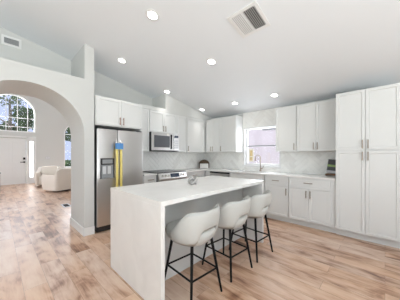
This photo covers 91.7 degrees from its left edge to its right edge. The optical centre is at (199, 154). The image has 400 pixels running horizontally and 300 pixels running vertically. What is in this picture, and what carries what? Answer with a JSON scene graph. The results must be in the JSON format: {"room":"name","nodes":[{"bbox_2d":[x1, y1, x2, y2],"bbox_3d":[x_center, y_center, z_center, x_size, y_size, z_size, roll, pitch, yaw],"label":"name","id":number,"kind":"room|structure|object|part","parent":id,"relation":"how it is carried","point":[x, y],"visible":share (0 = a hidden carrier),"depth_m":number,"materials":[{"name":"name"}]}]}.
{"room":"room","nodes":[
{"label":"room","id":0,"kind":"room"},
{"bbox_2d":[0,94,70,174],"bbox_3d":[-7.949,-1.050,8.755,0.150,4.700,8.100,0,0,44],"label":"wall","id":1,"kind":"structure","parent":0,"point":[51,125],"depth_m":9.28,"materials":[{"name":"white paint"}]},
{"bbox_2d":[0,137,25,184],"bbox_3d":[-8.200,0.270,8.427,0.120,2.036,0.956,0,0,44],"label":"door","id":2,"kind":"structure","parent":1,"relation":"in","point":[12,150],"depth_m":8.47,"materials":[{"name":"white wood"}]},
{"bbox_2d":[0,135,35,183],"bbox_3d":[-8.078,0.230,8.498,0.017,2.140,1.390,0,0,44],"label":"trim","id":3,"kind":"structure","parent":1,"relation":"attached to","point":[28,180],"depth_m":8.77,"materials":[{"name":"white wood"}]},
{"bbox_2d":[0,94,35,132],"bbox_3d":[-8.226,-1.845,8.480,0.090,1.650,1.600,0,0,44],"label":"window","id":4,"kind":"structure","parent":1,"relation":"in","point":[27,101],"depth_m":8.74,"materials":[{"name":"white wood"}]},
{"bbox_2d":[29,140,33,177],"bbox_3d":[-7.750,0.195,8.918,0.114,1.730,0.200,0,0,44],"label":"window","id":5,"kind":"structure","parent":1,"relation":"in","point":[31,142],"depth_m":8.93,"materials":[{"name":"white glass"}]},
{"bbox_3d":[-7.766,0.195,8.933,0.010,1.650,0.130,0,0,44],"label":"pane","id":6,"kind":"part","parent":5,"relation":"part of","materials":[{"name":"clear glass"}]},
{"bbox_2d":[64,126,70,167],"bbox_3d":[-6.521,-0.500,10.267,0.090,2.280,1.160,0,0,44],"label":"window","id":7,"kind":"structure","parent":1,"relation":"in","point":[68,126],"depth_m":9.84,"materials":[{"name":"white wood"}]},
{"bbox_2d":[0,27,93,227],"bbox_3d":[-4.188,-0.560,1.310,0.910,3.720,6.115,0,0,44],"label":"wall","id":8,"kind":"structure","parent":0,"point":[33,70],"depth_m":3.15,"materials":[{"name":"white paint"}]},
{"bbox_2d":[1,34,21,48],"bbox_3d":[-2.986,-1.795,3.075,0.011,0.150,0.230,0,0,44],"label":"air vent","id":9,"kind":"object","parent":8,"relation":"in","point":[6,40],"visible":1,"depth_m":3.07,"materials":[{"name":"white metal"}]},
{"bbox_2d":[70,217,94,236],"bbox_3d":[-2.091,1.235,3.425,0.826,0.130,0.164,0,0,44],"label":"baseboard","id":10,"kind":"structure","parent":8,"relation":"attached to","point":[87,231],"depth_m":3.19,"materials":[{"name":"white wood"}]},
{"bbox_2d":[94,71,211,151],"bbox_3d":[-1.021,-0.300,4.791,0.690,3.200,3.295,0,0,44],"label":"wall","id":11,"kind":"structure","parent":0,"point":[104,86],"depth_m":4.53,"materials":[{"name":"white paint"}]},
{"bbox_2d":[94,95,141,130],"bbox_3d":[-1.689,-0.743,3.752,0.833,0.486,0.849,0,0,44],"label":"upper cabinet","id":12,"kind":"object","parent":11,"relation":"attached to","point":[109,113],"visible":0.88,"depth_m":3.45,"materials":[{"name":"white wood"}]},
{"bbox_3d":[-1.563,-0.745,3.345,0.020,0.459,0.411,0,0,44],"label":"door","id":13,"kind":"part","parent":12,"relation":"part of","materials":[{"name":"white wood"}]},
{"bbox_3d":[-1.276,-0.745,3.646,0.020,0.459,0.411,0,0,44],"label":"door","id":14,"kind":"part","parent":12,"relation":"part of","materials":[{"name":"white wood"}]},
{"bbox_2d":[133,108,148,151],"bbox_3d":[-1.291,-0.529,4.223,0.338,0.914,0.229,0,0,44],"label":"upper cabinet","id":15,"kind":"object","parent":11,"relation":"attached to","point":[145,112],"visible":0.41,"depth_m":4.13,"materials":[{"name":"white wood"}]},
{"bbox_3d":[-1.176,-0.525,4.113,0.020,0.898,0.216,0,0,44],"label":"door","id":16,"kind":"part","parent":15,"relation":"part of","materials":[{"name":"white wood"}]},
{"bbox_2d":[149,110,176,133],"bbox_3d":[-0.936,-0.746,4.571,0.373,0.480,0.759,0,0,44],"label":"upper cabinet","id":17,"kind":"object","parent":11,"relation":"attached to","point":[163,122],"visible":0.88,"depth_m":4.44,"materials":[{"name":"white wood"}]},
{"bbox_3d":[-0.963,-0.743,4.336,0.020,0.462,0.373,0,0,44],"label":"door","id":18,"kind":"part","parent":17,"relation":"part of","materials":[{"name":"white wood"}]},
{"bbox_2d":[149,132,178,151],"bbox_3d":[-0.903,-0.294,4.540,0.459,0.418,0.756,0,0,44],"label":"microwave","id":19,"kind":"object","parent":17,"relation":"attached to","point":[158,141],"visible":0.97,"depth_m":4.38,"materials":[{"name":"silver metal"}]},
{"bbox_3d":[-0.837,-0.303,4.357,0.020,0.400,0.583,0,0,44],"label":"door","id":20,"kind":"part","parent":19,"relation":"part of","materials":[{"name":"silver metal"}]},
{"bbox_3d":[-0.576,-0.303,4.633,0.018,0.400,0.169,0,0,44],"label":"control panel","id":21,"kind":"part","parent":19,"relation":"part of","materials":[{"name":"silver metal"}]},
{"bbox_3d":[-0.703,-0.743,4.610,0.020,0.462,0.374,0,0,44],"label":"door","id":22,"kind":"part","parent":17,"relation":"part of","materials":[{"name":"white wood"}]},
{"bbox_2d":[143,152,203,170],"bbox_3d":[-0.684,0.155,5.114,0.008,0.455,2.338,0,0,44],"label":"tile backsplash","id":23,"kind":"structure","parent":11,"relation":"attached to","point":[151,160],"depth_m":5.03,"materials":[{"name":"tile"}]},
{"bbox_2d":[177,115,186,151],"bbox_3d":[-0.572,-0.529,4.977,0.338,0.914,0.325,0,0,44],"label":"upper cabinet","id":24,"kind":"object","parent":11,"relation":"attached to","point":[181,120],"visible":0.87,"depth_m":4.88,"materials":[{"name":"white wood"}]},
{"bbox_2d":[187,117,208,152],"bbox_3d":[-0.093,-0.529,5.455,0.373,0.914,1.022,0,0,44],"label":"upper cabinet","id":25,"kind":"object","parent":11,"relation":"attached to","point":[196,128],"visible":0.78,"depth_m":5.25,"materials":[{"name":"white wood"}]},
{"bbox_2d":[0,0,399,118],"bbox_3d":[-0.507,-1.752,0.207,7.620,1.421,9.600,0,0,44],"label":"ceiling","id":26,"kind":"structure","parent":0,"point":[310,50],"depth_m":2.74,"materials":[{"name":"white paint"}]},
{"bbox_2d":[117,57,126,63],"bbox_3d":[-1.377,-1.668,3.425,0.168,0.039,0.171,0,0,-40],"label":"recessed light","id":27,"kind":"object","parent":26,"relation":"in","point":[121,60],"visible":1,"depth_m":3.42,"materials":[{"name":"white"}]},
{"bbox_2d":[145,9,158,20],"bbox_3d":[-0.582,-1.711,2.375,0.168,0.039,0.171,0,0,-40],"label":"recessed light","id":28,"kind":"object","parent":26,"relation":"in","point":[151,14],"visible":1,"depth_m":2.37,"materials":[{"name":"white"}]},
{"bbox_2d":[206,58,216,64],"bbox_3d":[0.184,-1.494,3.107,0.168,0.039,0.171,0,0,-40],"label":"recessed light","id":29,"kind":"object","parent":26,"relation":"in","point":[210,61],"visible":1,"depth_m":3.10,"materials":[{"name":"white"}]},
{"bbox_2d":[226,0,270,37],"bbox_3d":[0.568,-1.560,2.269,0.370,0.085,0.365,0,0,44],"label":"ceiling vent","id":30,"kind":"object","parent":26,"relation":"in","point":[250,19],"visible":1,"depth_m":2.25,"materials":[{"name":"white"}]},
{"bbox_2d":[270,93,278,96],"bbox_3d":[1.489,-1.195,3.875,0.168,0.039,0.171,0,0,-40],"label":"recessed light","id":31,"kind":"object","parent":26,"relation":"in","point":[272,94],"visible":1,"depth_m":3.87,"materials":[{"name":"white"}]},
{"bbox_2d":[0,183,399,299],"bbox_3d":[-3.164,1.350,2.949,15.350,0.100,9.900,0,0,44],"label":"floor","id":32,"kind":"structure","parent":0,"point":[43,256],"depth_m":2.30,"materials":[{"name":"brown wood"}]},
{"bbox_2d":[34,166,60,185],"bbox_3d":[-6.423,0.890,8.268,0.906,0.820,0.897,0,0,-34],"label":"armchair","id":33,"kind":"object","parent":32,"relation":"on","point":[44,170],"visible":0.57,"depth_m":8.30,"materials":[{"name":"white fabric"}]},
{"bbox_2d":[41,166,57,174],"bbox_3d":[-6.553,0.680,8.459,0.560,0.400,0.150,0,0,-34],"label":"cushion","id":34,"kind":"object","parent":33,"relation":"on","point":[45,170],"depth_m":8.38,"materials":[{"name":"white fabric"}]},
{"bbox_2d":[41,168,70,191],"bbox_3d":[-5.088,0.890,7.120,0.897,0.820,0.906,0,0,23],"label":"armchair","id":35,"kind":"object","parent":32,"relation":"on","point":[61,181],"visible":0.76,"depth_m":6.73,"materials":[{"name":"white fabric"}]},
{"bbox_2d":[60,203,70,207],"bbox_3d":[-3.439,1.295,4.986,0.400,0.008,0.170,0,0,44],"label":"floor vent","id":36,"kind":"object","parent":32,"relation":"in","point":[67,204],"visible":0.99,"depth_m":4.98,"materials":[{"name":"grey plastic"}]},
{"bbox_2d":[94,127,142,231],"bbox_3d":[-1.636,0.413,3.706,0.826,1.743,0.830,0,0,44],"label":"refrigerator","id":37,"kind":"object","parent":32,"relation":"on","point":[118,154],"visible":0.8,"depth_m":3.34,"materials":[{"name":"silver metal"}]},
{"bbox_3d":[-1.595,0.377,3.326,0.070,1.637,0.337,0,0,44],"label":"freezer door","id":38,"kind":"part","parent":37,"relation":"part of","materials":[{"name":"silver metal"}]},
{"bbox_3d":[-1.307,0.377,3.629,0.070,1.637,0.487,0,0,44],"label":"door","id":39,"kind":"part","parent":37,"relation":"part of","materials":[{"name":"silver metal"}]},
{"bbox_2d":[143,175,155,183],"bbox_3d":[-1.202,0.858,4.103,0.633,0.885,0.289,0,0,44],"label":"base cabinet","id":40,"kind":"object","parent":32,"relation":"on","point":[146,179],"visible":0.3,"depth_m":3.90,"materials":[{"name":"white wood"}]},
{"bbox_2d":[143,172,156,175],"bbox_3d":[-1.208,0.399,4.104,0.623,0.032,0.293,0,0,44],"label":"countertop","id":41,"kind":"structure","parent":40,"relation":"on","point":[144,173],"depth_m":3.94,"materials":[{"name":"stone"}]},
{"bbox_2d":[143,169,186,181],"bbox_3d":[-0.802,0.824,4.450,0.730,0.912,0.764,0,0,44],"label":"range","id":42,"kind":"object","parent":32,"relation":"on","point":[162,175],"visible":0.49,"depth_m":4.24,"materials":[{"name":"silver metal"}]},
{"bbox_2d":[143,169,183,173],"bbox_3d":[-0.830,0.375,4.476,0.653,0.014,0.764,0,0,44],"label":"cooktop","id":43,"kind":"object","parent":42,"relation":"in","point":[168,171],"depth_m":4.33,"materials":[{"name":"black glass"}]},
{"bbox_3d":[-0.584,0.462,4.242,0.055,0.157,0.756,0,0,44],"label":"control panel","id":44,"kind":"part","parent":42,"relation":"part of","materials":[{"name":"silver metal"}]},
{"bbox_2d":[111,176,263,299],"bbox_3d":[-0.047,0.840,2.577,1.004,0.920,1.835,0,0,44],"label":"kitchen island","id":45,"kind":"object","parent":32,"relation":"on","point":[140,213],"visible":0.85,"depth_m":2.05,"materials":[{"name":"stone"}]},
{"bbox_2d":[111,176,263,206],"bbox_3d":[-0.045,0.400,2.575,1.000,0.040,1.835,0,0,44],"label":"island countertop","id":46,"kind":"structure","parent":45,"relation":"on","point":[164,193],"depth_m":2.20,"materials":[{"name":"stone"}]},
{"bbox_2d":[188,176,197,184],"bbox_3d":[-0.087,0.327,2.494,0.129,0.101,0.129,0,0,44],"label":"knot","id":47,"kind":"object","parent":46,"relation":"on","point":[192,180],"visible":1,"depth_m":2.46,"materials":[{"name":"grey ceramic"}]},
{"bbox_3d":[0.069,0.861,2.466,0.014,0.879,1.753,0,0,44],"label":"panel","id":48,"kind":"part","parent":45,"relation":"part of","materials":[{"name":"white"}]},
{"bbox_2d":[165,204,221,299],"bbox_3d":[-0.072,0.892,1.881,0.486,0.820,0.516,0,0,-43],"label":"counter stool","id":49,"kind":"object","parent":32,"relation":"on","point":[192,230],"visible":1,"depth_m":1.68,"materials":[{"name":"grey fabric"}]},
{"bbox_3d":[-0.314,1.042,1.906,0.123,0.520,0.028,0,0,2],"label":"leg","id":50,"kind":"part","parent":49,"relation":"part of","materials":[{"name":"black metal"}]},
{"bbox_3d":[-0.197,1.075,1.771,0.017,0.016,0.369,0,0,-43],"label":"foot rail","id":51,"kind":"part","parent":49,"relation":"part of","materials":[{"name":"black metal"}]},
{"bbox_3d":[-0.205,1.075,2.015,0.319,0.017,0.016,0,0,-43],"label":"foot rail","id":52,"kind":"part","parent":49,"relation":"part of","materials":[{"name":"black metal"}]},
{"bbox_3d":[-0.093,0.754,1.890,0.472,0.152,0.440,0,0,39],"label":"seat","id":53,"kind":"part","parent":49,"relation":"part of","materials":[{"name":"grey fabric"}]},
{"bbox_3d":[-0.071,1.042,1.644,0.028,0.520,0.123,0,0,2],"label":"leg","id":54,"kind":"part","parent":49,"relation":"part of","materials":[{"name":"black metal"}]},
{"bbox_3d":[-0.003,0.637,1.817,0.321,0.310,0.485,0,0,39],"label":"backrest","id":55,"kind":"part","parent":49,"relation":"part of","materials":[{"name":"grey fabric"}]},
{"bbox_3d":[0.037,1.075,1.988,0.017,0.016,0.369,0,0,-43],"label":"foot rail","id":56,"kind":"part","parent":49,"relation":"part of","materials":[{"name":"black metal"}]},
{"bbox_3d":[0.045,1.075,1.744,0.319,0.017,0.016,0,0,-43],"label":"foot rail","id":57,"kind":"part","parent":49,"relation":"part of","materials":[{"name":"black metal"}]},
{"bbox_3d":[0.154,1.042,1.853,0.123,0.520,0.028,0,0,2],"label":"leg","id":58,"kind":"part","parent":49,"relation":"part of","materials":[{"name":"black metal"}]},
{"bbox_2d":[186,171,204,178],"bbox_3d":[-0.317,0.858,5.031,0.633,0.885,0.734,0,0,44],"label":"base cabinet","id":59,"kind":"object","parent":32,"relation":"on","point":[199,173],"visible":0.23,"depth_m":4.88,"materials":[{"name":"white"}]},
{"bbox_2d":[210,171,229,176],"bbox_3d":[0.665,0.860,4.994,0.600,0.880,0.634,0,0,44],"label":"dishwasher","id":60,"kind":"object","parent":32,"relation":"on","point":[212,173],"visible":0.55,"depth_m":4.76,"materials":[{"name":"grey plastic"}]},
{"bbox_3d":[0.483,0.824,4.803,0.596,0.732,0.029,0,0,44],"label":"door","id":61,"kind":"part","parent":60,"relation":"part of","materials":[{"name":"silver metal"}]},
{"bbox_2d":[202,196,252,282],"bbox_3d":[0.322,0.892,2.272,0.486,0.820,0.516,0,0,-42],"label":"counter stool","id":62,"kind":"object","parent":32,"relation":"on","point":[233,215],"visible":0.77,"depth_m":2.05,"materials":[{"name":"grey fabric"}]},
{"bbox_3d":[0.080,1.042,2.299,0.123,0.520,0.028,0,0,3],"label":"leg","id":63,"kind":"part","parent":62,"relation":"part of","materials":[{"name":"black metal"}]},
{"bbox_3d":[0.196,1.075,2.163,0.017,0.016,0.369,0,0,-42],"label":"foot rail","id":64,"kind":"part","parent":62,"relation":"part of","materials":[{"name":"black metal"}]},
{"bbox_3d":[0.307,1.042,2.506,0.028,0.520,0.123,0,0,3],"label":"leg","id":65,"kind":"part","parent":62,"relation":"part of","materials":[{"name":"black metal"}]},
{"bbox_3d":[0.301,0.754,2.281,0.472,0.152,0.440,0,0,40],"label":"seat","id":66,"kind":"part","parent":62,"relation":"part of","materials":[{"name":"grey fabric"}]},
{"bbox_3d":[0.321,1.042,2.035,0.028,0.520,0.123,0,0,3],"label":"leg","id":67,"kind":"part","parent":62,"relation":"part of","materials":[{"name":"black metal"}]},
{"bbox_3d":[0.390,0.637,2.208,0.321,0.310,0.485,0,0,40],"label":"backrest","id":68,"kind":"part","parent":62,"relation":"part of","materials":[{"name":"grey fabric"}]},
{"bbox_3d":[0.432,1.075,2.378,0.017,0.016,0.369,0,0,-42],"label":"foot rail","id":69,"kind":"part","parent":62,"relation":"part of","materials":[{"name":"black metal"}]},
{"bbox_3d":[0.438,1.075,2.135,0.319,0.017,0.016,0,0,-42],"label":"foot rail","id":70,"kind":"part","parent":62,"relation":"part of","materials":[{"name":"black metal"}]},
{"bbox_3d":[0.548,1.042,2.242,0.123,0.520,0.028,0,0,3],"label":"leg","id":71,"kind":"part","parent":62,"relation":"part of","materials":[{"name":"black metal"}]},
{"bbox_2d":[230,173,264,191],"bbox_3d":[1.204,0.863,4.491,0.863,0.875,0.633,0,0,44],"label":"base cabinet","id":72,"kind":"object","parent":32,"relation":"on","point":[233,175],"visible":0.06,"depth_m":4.25,"materials":[{"name":"white wood"}]},
{"bbox_2d":[231,190,272,262],"bbox_3d":[0.695,0.892,2.635,0.486,0.820,0.516,0,0,-42],"label":"counter stool","id":73,"kind":"object","parent":32,"relation":"on","point":[260,203],"visible":0.78,"depth_m":2.41,"materials":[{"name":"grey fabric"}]},
{"bbox_3d":[0.694,1.042,2.398,0.028,0.520,0.123,0,0,3],"label":"leg","id":74,"kind":"part","parent":73,"relation":"part of","materials":[{"name":"black metal"}]},
{"bbox_3d":[0.675,0.754,2.644,0.472,0.152,0.440,0,0,40],"label":"seat","id":75,"kind":"part","parent":73,"relation":"part of","materials":[{"name":"grey fabric"}]},
{"bbox_3d":[0.763,0.637,2.570,0.321,0.310,0.485,0,0,40],"label":"backrest","id":76,"kind":"part","parent":73,"relation":"part of","materials":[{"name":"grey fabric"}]},
{"bbox_3d":[0.921,1.042,2.605,0.123,0.520,0.028,0,0,3],"label":"leg","id":77,"kind":"part","parent":73,"relation":"part of","materials":[{"name":"black metal"}]},
{"bbox_2d":[265,175,289,222],"bbox_3d":[1.690,0.858,4.028,0.469,0.885,0.633,0,0,44],"label":"base cabinet","id":78,"kind":"object","parent":32,"relation":"on","point":[278,209],"visible":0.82,"depth_m":3.80,"materials":[{"name":"white wood"}]},
{"bbox_3d":[1.502,0.512,3.832,0.460,0.175,0.020,0,0,44],"label":"drawer","id":79,"kind":"part","parent":78,"relation":"part of","materials":[{"name":"white wood"}]},
{"bbox_3d":[1.502,0.897,3.832,0.460,0.575,0.020,0,0,44],"label":"door","id":80,"kind":"part","parent":78,"relation":"part of","materials":[{"name":"white wood"}]},
{"bbox_2d":[289,177,335,232],"bbox_3d":[2.128,0.858,3.610,0.733,0.885,0.633,0,0,44],"label":"base cabinet","id":81,"kind":"object","parent":32,"relation":"on","point":[312,202],"visible":0.93,"depth_m":3.38,"materials":[{"name":"white wood"}]},
{"bbox_2d":[175,168,335,180],"bbox_3d":[0.906,0.399,4.283,3.435,0.032,1.346,0,0,44],"label":"countertop","id":82,"kind":"structure","parent":81,"relation":"on","point":[269,173],"depth_m":4.07,"materials":[{"name":"stone"}]},
{"bbox_2d":[199,160,208,167],"bbox_3d":[0.119,0.261,5.690,0.306,0.244,0.184,0,0,2],"label":"bin","id":83,"kind":"object","parent":82,"relation":"on","point":[203,163],"visible":0.88,"depth_m":5.60,"materials":[{"name":"white ceramic"}]},
{"bbox_3d":[0.119,0.193,5.690,0.300,0.108,0.184,0,0,2],"label":"lid","id":84,"kind":"part","parent":83,"relation":"part of","materials":[{"name":"brown wood"}]},
{"bbox_3d":[2.455,0.367,3.611,0.190,0.032,0.175,0,0,44],"label":"wooden riser","id":85,"kind":"object","parent":82,"relation":"on","visible":0},
{"bbox_2d":[326,159,335,173],"bbox_3d":[2.490,0.215,3.624,0.210,0.270,0.083,0,0,44],"label":"cookbook","id":86,"kind":"object","parent":85,"relation":"on","point":[331,167],"visible":0.61,"depth_m":3.63,"materials":[{"name":"black paper"}]},
{"bbox_3d":[1.799,0.897,3.549,0.331,0.575,0.020,0,0,44],"label":"door","id":87,"kind":"part","parent":81,"relation":"part of","materials":[{"name":"white wood"}]},
{"bbox_3d":[1.920,0.512,3.433,0.666,0.175,0.020,0,0,44],"label":"drawer","id":88,"kind":"part","parent":81,"relation":"part of","materials":[{"name":"white wood"}]},
{"bbox_3d":[2.041,0.897,3.318,0.331,0.575,0.020,0,0,44],"label":"door","id":89,"kind":"part","parent":81,"relation":"part of","materials":[{"name":"white wood"}]},
{"bbox_2d":[336,83,399,248],"bbox_3d":[2.656,0.157,3.090,0.739,2.286,0.658,0,0,44],"label":"pantry cabinet","id":90,"kind":"object","parent":32,"relation":"on","point":[367,120],"visible":1,"depth_m":2.85,"materials":[{"name":"white wood"}]},
{"bbox_3d":[2.327,-0.529,3.011,0.362,0.902,0.020,0,0,44],"label":"door","id":91,"kind":"part","parent":90,"relation":"part of","materials":[{"name":"white wood"}]},
{"bbox_3d":[2.327,0.559,3.011,0.362,1.251,0.020,0,0,44],"label":"door","id":92,"kind":"part","parent":90,"relation":"part of","materials":[{"name":"white wood"}]},
{"bbox_3d":[2.592,-0.529,2.758,0.364,0.902,0.020,0,0,44],"label":"door","id":93,"kind":"part","parent":90,"relation":"part of","materials":[{"name":"white wood"}]},
{"bbox_3d":[2.592,0.559,2.758,0.364,1.251,0.020,0,0,44],"label":"door","id":94,"kind":"part","parent":90,"relation":"part of","materials":[{"name":"white wood"}]},
{"bbox_2d":[205,98,335,175],"bbox_3d":[2.701,0.050,3.622,7.690,2.500,0.150,0,0,44],"label":"wall","id":95,"kind":"structure","parent":0,"point":[241,115],"depth_m":4.28,"materials":[{"name":"white paint"}]},
{"bbox_2d":[206,118,219,152],"bbox_3d":[0.446,-0.529,5.408,0.499,0.914,0.353,0,0,44],"label":"upper cabinet","id":96,"kind":"object","parent":95,"relation":"attached to","point":[213,125],"visible":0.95,"depth_m":5.29,"materials":[{"name":"white wood"}]},
{"bbox_3d":[0.259,-0.525,5.404,0.221,0.898,0.020,0,0,44],"label":"door","id":97,"kind":"part","parent":96,"relation":"part of","materials":[{"name":"white wood"}]},
{"bbox_3d":[0.436,-0.525,5.235,0.261,0.898,0.020,0,0,44],"label":"door","id":98,"kind":"part","parent":96,"relation":"part of","materials":[{"name":"white wood"}]},
{"bbox_2d":[220,115,242,151],"bbox_3d":[0.807,-0.529,5.063,0.495,0.914,0.353,0,0,44],"label":"upper cabinet","id":99,"kind":"object","parent":95,"relation":"attached to","point":[231,127],"visible":1,"depth_m":4.94,"materials":[{"name":"white wood"}]},
{"bbox_3d":[0.717,-0.525,4.968,0.484,0.898,0.020,0,0,44],"label":"door","id":100,"kind":"part","parent":99,"relation":"part of","materials":[{"name":"white wood"}]},
{"bbox_2d":[243,125,280,167],"bbox_3d":[1.511,-0.197,4.729,0.980,0.977,0.170,0,0,44],"label":"window","id":101,"kind":"structure","parent":95,"relation":"in","point":[246,146],"depth_m":4.87,"materials":[{"name":"white"}]},
{"bbox_2d":[248,149,253,161],"bbox_3d":[1.307,0.005,4.979,0.150,0.330,0.003,0,0,44],"label":"label","id":102,"kind":"object","parent":101,"relation":"attached to","point":[250,151],"visible":1,"depth_m":4.98,"materials":[{"name":"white paper"}]},
{"bbox_3d":[1.537,-0.225,4.756,0.820,0.028,0.035,0,0,44],"label":"meeting rail","id":103,"kind":"part","parent":101,"relation":"part of","materials":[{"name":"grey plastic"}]},
{"bbox_3d":[1.473,0.279,4.689,0.980,0.026,0.060,0,0,44],"label":"sill","id":104,"kind":"part","parent":101,"relation":"part of","materials":[{"name":"white wood"}]},
{"bbox_2d":[204,107,335,174],"bbox_3d":[1.374,-0.346,4.777,3.435,1.458,0.008,0,0,44],"label":"tile backsplash","id":105,"kind":"structure","parent":95,"relation":"attached to","point":[309,162],"depth_m":4.49,"materials":[{"name":"tile"}]},
{"bbox_2d":[276,105,299,151],"bbox_3d":[1.846,-0.529,4.073,0.413,0.914,0.353,0,0,44],"label":"upper cabinet","id":106,"kind":"object","parent":95,"relation":"attached to","point":[286,117],"visible":0.87,"depth_m":3.96,"materials":[{"name":"white wood"}]},
{"bbox_2d":[297,99,335,151],"bbox_3d":[2.244,-0.529,3.694,0.680,0.914,0.353,0,0,44],"label":"upper cabinet","id":107,"kind":"object","parent":95,"relation":"attached to","point":[316,121],"visible":0.84,"depth_m":3.57,"materials":[{"name":"white wood"}]},
{"bbox_3d":[2.029,-0.525,3.716,0.328,0.898,0.020,0,0,44],"label":"door","id":108,"kind":"part","parent":107,"relation":"part of","materials":[{"name":"white wood"}]},
{"bbox_3d":[2.267,-0.525,3.489,0.321,0.898,0.020,0,0,44],"label":"door","id":109,"kind":"part","parent":107,"relation":"part of","materials":[{"name":"white wood"}]},
{"label":"outside","id":110,"kind":"structure","parent":0,"visible":0},
{"bbox_3d":[-3.786,1.550,10.520,100.000,0.200,90.000,0,0,44],"label":"ground","id":111,"kind":"structure","parent":110,"visible":0},
{"bbox_2d":[0,95,26,129],"bbox_3d":[-14.249,-1.979,14.597,1.964,6.886,1.886,0,0,44],"label":"tree","id":112,"kind":"object","parent":111,"relation":"on","point":[11,98],"visible":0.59,"depth_m":14.58,"materials":[{"name":"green plant"}]},
{"bbox_2d":[0,121,29,137],"bbox_3d":[-16.339,-0.782,17.010,2.584,4.503,2.299,0,0,44],"label":"broadleaf tree","id":113,"kind":"object","parent":111,"relation":"on","point":[5,127],"visible":0.22,"depth_m":16.90,"materials":[{"name":"green plant"}]},
{"bbox_2d":[12,106,33,129],"bbox_3d":[-11.462,-0.913,13.169,2.146,4.762,1.760,0,0,-16],"label":"broadleaf tree","id":114,"kind":"object","parent":111,"relation":"on","point":[23,111],"visible":0.49,"depth_m":12.60,"materials":[{"name":"green plant"}]},
{"bbox_2d":[65,127,70,141],"bbox_3d":[-9.842,-0.755,15.869,2.356,4.448,2.356,0,0,44],"label":"broadleaf tree","id":115,"kind":"object","parent":111,"relation":"on","point":[67,137],"visible":0.07,"depth_m":14.91,"materials":[{"name":"green plant"}]},
{"bbox_2d":[65,160,70,166],"bbox_3d":[-8.112,0.875,13.954,1.190,1.238,5.176,0,0,44],"label":"hedge","id":116,"kind":"object","parent":111,"relation":"on","point":[68,162],"visible":0.03,"depth_m":13.01,"materials":[{"name":"green plant"}]},
{"bbox_2d":[248,128,278,163],"bbox_3d":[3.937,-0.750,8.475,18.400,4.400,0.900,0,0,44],"label":"house","id":117,"kind":"structure","parent":111,"relation":"on","point":[268,154],"depth_m":9.44,"materials":[{"name":"white paint"}]}
]}

